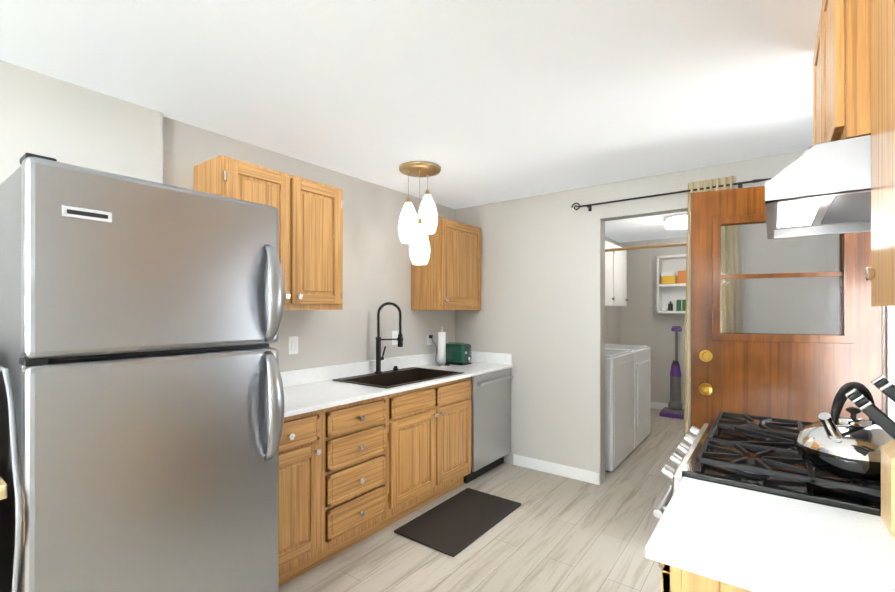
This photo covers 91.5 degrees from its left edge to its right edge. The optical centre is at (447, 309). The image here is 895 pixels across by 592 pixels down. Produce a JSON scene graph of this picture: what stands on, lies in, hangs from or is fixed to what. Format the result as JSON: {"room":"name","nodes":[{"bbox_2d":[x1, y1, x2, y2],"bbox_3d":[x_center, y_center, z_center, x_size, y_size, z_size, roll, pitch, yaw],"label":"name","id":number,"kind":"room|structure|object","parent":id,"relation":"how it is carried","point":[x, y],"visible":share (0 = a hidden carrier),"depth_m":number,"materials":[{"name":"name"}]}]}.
{"room":"kitchen","nodes":[
{"label":"kitchen","id":0,"kind":"room"},
{"bbox_2d":[0,60,454,371],"bbox_3d":[-1.820,0.193,1.810,0.160,2.370,6.480,0,0,37],"label":"wall","id":1,"kind":"structure","parent":0,"point":[376,266],"depth_m":2.75,"materials":[{"name":"grey paint"}]},
{"bbox_2d":[194,155,342,309],"bbox_3d":[-0.996,-0.386,2.550,0.348,0.770,0.770,0,0,37],"label":"upper cabinet","id":2,"kind":"object","parent":1,"relation":"attached to","point":[311,236],"visible":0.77,"depth_m":2.50,"materials":[{"name":"brown wood"}]},
{"bbox_2d":[288,336,297,354],"bbox_3d":[-1.000,0.230,2.833,0.010,0.116,0.072,0,0,37],"label":"switch plate","id":3,"kind":"object","parent":1,"relation":"attached to","point":[292,344],"visible":1,"depth_m":2.83,"materials":[{"name":"white plastic"}]},
{"bbox_2d":[392,331,397,344],"bbox_3d":[-0.433,0.231,3.595,0.008,0.116,0.072,0,0,37],"label":"electrical outlet plate","id":4,"kind":"object","parent":1,"relation":"attached to","point":[394,335],"visible":0.83,"depth_m":3.59,"materials":[{"name":"white plastic"}]},
{"bbox_2d":[427,332,437,362],"bbox_3d":[-0.105,0.346,3.990,0.064,0.285,0.198,0,0,37],"label":"electrical outlet plate","id":5,"kind":"object","parent":1,"relation":"attached to","point":[429,338],"visible":0.98,"depth_m":3.95,"materials":[{"name":"white plastic"}]},
{"bbox_2d":[411,216,480,309],"bbox_3d":[0.021,-0.384,3.916,0.348,0.770,0.655,0,0,37],"label":"upper cabinet","id":6,"kind":"object","parent":1,"relation":"attached to","point":[447,276],"visible":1,"depth_m":3.72,"materials":[{"name":"brown wood"}]},
{"bbox_2d":[0,0,822,242],"bbox_3d":[0.335,-1.031,2.177,3.180,0.080,9.640,0,0,37],"label":"ceiling","id":7,"kind":"structure","parent":0,"point":[480,102],"depth_m":1.87,"materials":[{"name":"white paint"}]},
{"bbox_2d":[398,161,440,264],"bbox_3d":[-0.190,-0.649,3.045,0.292,0.678,0.311,0,0,37],"label":"pendant light","id":8,"kind":"object","parent":7,"relation":"hanging from","point":[414,231],"visible":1,"depth_m":2.96,"materials":[{"name":"beige glass"}]},
{"bbox_2d":[664,213,686,229],"bbox_3d":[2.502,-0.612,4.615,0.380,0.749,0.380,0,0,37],"label":"ceiling light","id":9,"kind":"object","parent":7,"relation":"hanging from","point":[676,221],"visible":0.56,"depth_m":4.54,"materials":[{"name":"silver metal"}]},
{"bbox_2d":[278,408,683,591],"bbox_3d":[0.335,1.409,2.173,3.180,0.060,9.640,0,0,37],"label":"floor","id":10,"kind":"structure","parent":0,"point":[554,533],"depth_m":2.55,"materials":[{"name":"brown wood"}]},
{"bbox_2d":[0,477,6,499],"bbox_3d":[-1.749,0.927,1.067,0.720,0.900,0.855,0,0,37],"label":"kitchen cart","id":11,"kind":"object","parent":10,"relation":"on","point":[3,489],"visible":1,"depth_m":1.19,"materials":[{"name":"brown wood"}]},
{"bbox_2d":[0,366,22,591],"bbox_3d":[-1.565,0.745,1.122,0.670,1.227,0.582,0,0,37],"label":"microwave","id":12,"kind":"object","parent":11,"relation":"on","point":[16,480],"visible":1,"depth_m":1.17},
{"bbox_2d":[0,153,284,591],"bbox_3d":[-1.192,0.475,1.681,0.881,1.805,0.753,0,0,37],"label":"fridge","id":13,"kind":"object","parent":10,"relation":"on","point":[140,320],"visible":1,"depth_m":1.37,"materials":[{"name":"silver metal"}]},
{"bbox_2d":[278,408,329,586],"bbox_3d":[-1.013,0.947,2.303,0.614,0.864,0.438,0,0,37],"label":"base cabinet","id":14,"kind":"object","parent":10,"relation":"on","point":[304,444],"depth_m":2.19,"materials":[{"name":"brown wood"}]},
{"bbox_2d":[280,351,512,416],"bbox_3d":[-0.405,0.453,3.107,0.631,0.125,2.461,0,0,37],"label":"countertop","id":15,"kind":"structure","parent":14,"relation":"on","point":[306,390],"depth_m":2.93,"materials":[{"name":"stone"}]},
{"bbox_2d":[374,302,402,373],"bbox_3d":[-0.435,0.210,3.361,0.148,0.542,0.242,0,0,37],"label":"faucet","id":16,"kind":"object","parent":15,"relation":"on","point":[399,339],"visible":1,"depth_m":3.32,"materials":[{"name":"black metal"}]},
{"bbox_2d":[332,367,463,388],"bbox_3d":[-0.336,0.602,3.198,0.530,0.242,0.840,0,0,37],"label":"sink","id":17,"kind":"object","parent":15,"relation":"in","point":[392,378],"visible":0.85,"depth_m":3.36,"materials":[{"name":"brown"}]},
{"bbox_2d":[433,326,449,366],"bbox_3d":[-0.050,0.316,3.834,0.150,0.349,0.150,0,0,37],"label":"paper towel holder","id":18,"kind":"object","parent":15,"relation":"on","point":[441,349],"visible":1,"depth_m":3.80,"materials":[{"name":"white paper"}]},
{"bbox_2d":[446,342,470,364],"bbox_3d":[0.089,0.395,3.967,0.264,0.191,0.160,0,0,37],"label":"toaster","id":19,"kind":"object","parent":15,"relation":"on","point":[458,353],"visible":0.94,"depth_m":3.89,"materials":[{"name":"green metal"}]},
{"bbox_2d":[330,394,393,557],"bbox_3d":[-0.744,0.948,2.664,0.614,0.864,0.498,0,0,37],"label":"base cabinet","id":20,"kind":"object","parent":10,"relation":"on","point":[352,474],"depth_m":2.49,"materials":[{"name":"brown wood"}]},
{"bbox_2d":[394,377,471,521],"bbox_3d":[-0.326,0.949,3.224,0.614,0.864,0.936,0,0,37],"label":"base cabinet","id":21,"kind":"object","parent":10,"relation":"on","point":[433,457],"depth_m":3.00,"materials":[{"name":"brown wood"}]},
{"bbox_2d":[394,488,520,556],"bbox_3d":[0.095,1.371,2.888,0.460,0.016,0.820,0,0,37],"label":"anti-fatigue mat","id":22,"kind":"object","parent":10,"relation":"on","point":[455,525],"visible":0.98,"depth_m":2.81,"materials":[{"name":"grey rubber"}]},
{"bbox_2d":[464,368,512,483],"bbox_3d":[0.169,0.951,3.827,0.638,0.860,0.610,0,0,37],"label":"dishwasher","id":23,"kind":"object","parent":10,"relation":"on","point":[491,421],"visible":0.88,"depth_m":3.62,"materials":[{"name":"grey metal"}]},
{"bbox_2d":[605,349,633,471],"bbox_3d":[1.322,0.827,4.169,0.709,1.110,0.720,0,0,37],"label":"washer","id":24,"kind":"object","parent":10,"relation":"on","point":[619,406],"visible":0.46,"depth_m":3.82,"materials":[{"name":"white metal"}]},
{"bbox_2d":[605,344,650,448],"bbox_3d":[1.762,0.828,4.752,0.717,1.110,0.720,0,0,37],"label":"dryer","id":25,"kind":"object","parent":10,"relation":"on","point":[642,392],"visible":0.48,"depth_m":4.50,"materials":[{"name":"white metal"}]},
{"bbox_2d":[659,326,683,418],"bbox_3d":[2.962,0.798,5.682,0.320,1.168,0.285,0,0,37],"label":"vacuum","id":26,"kind":"object","parent":10,"relation":"on","point":[673,409],"visible":0.96,"depth_m":5.67,"materials":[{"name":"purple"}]},
{"bbox_2d":[659,562,751,591],"bbox_3d":[0.805,0.945,0.901,0.652,0.863,0.465,0,0,37],"label":"base cabinet","id":27,"kind":"object","parent":10,"relation":"on","point":[674,579],"visible":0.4,"depth_m":0.86,"materials":[{"name":"brown wood"}]},
{"bbox_2d":[645,477,894,591],"bbox_3d":[0.807,0.449,0.896,0.646,0.125,0.474,0,0,37],"label":"countertop","id":28,"kind":"structure","parent":27,"relation":"on","point":[752,541],"depth_m":0.91,"materials":[{"name":"stone"}]},
{"bbox_2d":[845,375,894,536],"bbox_3d":[1.041,0.317,0.939,0.270,0.338,0.113,0,0,37],"label":"knife block","id":29,"kind":"object","parent":28,"relation":"on","point":[873,412],"visible":1,"depth_m":0.96,"materials":[{"name":"brown wood"}]},
{"bbox_2d":[653,412,880,517],"bbox_3d":[1.143,0.838,1.422,0.730,1.080,0.764,0,0,37],"label":"range","id":30,"kind":"object","parent":10,"relation":"on","point":[733,451],"visible":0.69,"depth_m":1.29,"materials":[{"name":"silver metal"}]},
{"bbox_2d":[795,382,892,482],"bbox_3d":[1.088,0.312,1.169,0.244,0.239,0.247,0,0,37],"label":"kettle","id":31,"kind":"object","parent":30,"relation":"on","point":[835,444],"visible":0.9,"depth_m":1.12,"materials":[{"name":"silver metal"}]},
{"bbox_2d":[605,237,619,343],"bbox_3d":[1.570,0.199,5.221,0.120,2.370,3.040,0,0,37],"label":"wall","id":32,"kind":"structure","parent":0,"point":[612,325],"depth_m":6.12,"materials":[{"name":"grey paint"}]},
{"bbox_2d":[605,240,616,306],"bbox_3d":[1.627,-0.407,4.929,0.318,0.740,0.580,0,0,37],"label":"upper cabinet","id":33,"kind":"object","parent":32,"relation":"attached to","point":[615,278],"depth_m":4.97,"materials":[{"name":"white wood"}]},
{"bbox_2d":[617,245,627,306],"bbox_3d":[1.974,-0.406,5.394,0.318,0.740,0.580,0,0,37],"label":"upper cabinet","id":34,"kind":"object","parent":32,"relation":"attached to","point":[622,299],"depth_m":5.33,"materials":[{"name":"white wood"}]},
{"bbox_2d":[455,149,838,484],"bbox_3d":[1.291,0.196,3.458,2.940,2.370,0.120,0,0,37],"label":"wall","id":35,"kind":"structure","parent":0,"point":[540,315],"depth_m":3.62,"materials":[{"name":"grey paint"}]},
{"bbox_2d":[513,454,599,484],"bbox_3d":[0.897,1.334,3.666,0.765,0.095,0.012,0,0,37],"label":"baseboard","id":36,"kind":"structure","parent":35,"relation":"attached to","point":[584,475],"depth_m":3.64,"materials":[{"name":"white wood"}]},
{"bbox_2d":[571,175,771,456],"bbox_3d":[1.538,0.230,3.137,1.320,2.220,0.098,0,0,37],"label":"curtain","id":37,"kind":"object","parent":35,"relation":"attached to","point":[723,183],"visible":0.19,"depth_m":3.00,"materials":[{"name":"beige"}]},
{"bbox_2d":[620,237,686,404],"bbox_3d":[3.412,0.200,5.818,2.360,2.370,0.120,0,0,37],"label":"wall","id":38,"kind":"structure","parent":0,"point":[643,321],"depth_m":6.14,"materials":[{"name":"grey paint"}]},
{"bbox_2d":[651,402,683,409],"bbox_3d":[3.413,1.337,5.729,2.224,0.095,0.015,0,0,37],"label":"baseboard","id":39,"kind":"structure","parent":38,"relation":"attached to","point":[654,405],"depth_m":6.08,"materials":[{"name":"white"}]},
{"bbox_2d":[657,254,685,312],"bbox_3d":[3.253,-0.386,5.706,0.900,0.860,0.248,0,0,37],"label":"shelf unit","id":40,"kind":"object","parent":38,"relation":"attached to","point":[671,283],"visible":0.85,"depth_m":5.89,"materials":[{"name":"white wood"}]},
{"bbox_2d":[886,306,886,414],"bbox_3d":[3.300,0.196,3.594,0.120,2.370,3.820,0,0,37],"label":"wall","id":41,"kind":"structure","parent":0,"point":[886,355],"depth_m":2.10,"materials":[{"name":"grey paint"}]},
{"bbox_2d":[605,242,686,251],"bbox_3d":[2.480,-0.648,4.194,1.909,0.032,0.032,0,0,37],"label":"rail","id":42,"kind":"object","parent":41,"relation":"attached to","point":[647,247],"visible":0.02,"depth_m":4.50,"materials":[{"name":"brown wood"}]},
{"bbox_3d":[0.241,0.189,-0.511,0.120,2.370,4.980,0,0,37],"label":"wall","id":43,"kind":"structure","parent":0,"visible":0},
{"bbox_2d":[809,0,870,148],"bbox_3d":[1.301,-0.705,1.307,0.341,0.563,0.754,0,0,37],"label":"upper cabinet","id":44,"kind":"object","parent":43,"relation":"attached to","point":[842,82],"visible":0.46,"depth_m":1.09,"materials":[{"name":"brown wood"}]},
{"bbox_2d":[765,135,870,238],"bbox_3d":[1.258,-0.354,1.338,0.451,0.132,0.756,0,0,37],"label":"range hood","id":45,"kind":"object","parent":44,"relation":"attached to","point":[821,189],"visible":0.94,"depth_m":1.15,"materials":[{"name":"silver metal"}]},
{"bbox_2d":[866,0,894,305],"bbox_3d":[0.951,-0.498,0.775,0.267,0.979,0.497,0,0,37],"label":"upper cabinet","id":46,"kind":"object","parent":43,"relation":"attached to","point":[880,273],"visible":1,"depth_m":0.93,"materials":[{"name":"brown wood"}]},
{"bbox_3d":[1.944,-0.832,1.775,0.120,0.320,0.720,0,0,37],"label":"wall","id":47,"kind":"structure","parent":0,"visible":0},
{"bbox_2d":[690,186,881,429],"bbox_3d":[1.687,0.363,2.227,0.782,2.008,0.266,0,0,37],"label":"exterior door","id":48,"kind":"structure","parent":47,"relation":"in","point":[798,376],"depth_m":2.25,"materials":[{"name":"brown wood"}]},
{"bbox_2d":[882,306,894,421],"bbox_3d":[1.955,0.321,1.800,0.134,2.115,0.795,0,0,37],"label":"door frame","id":49,"kind":"structure","parent":47,"relation":"attached to","point":[890,354],"depth_m":2.07,"materials":[{"name":"white wood"}]}
]}

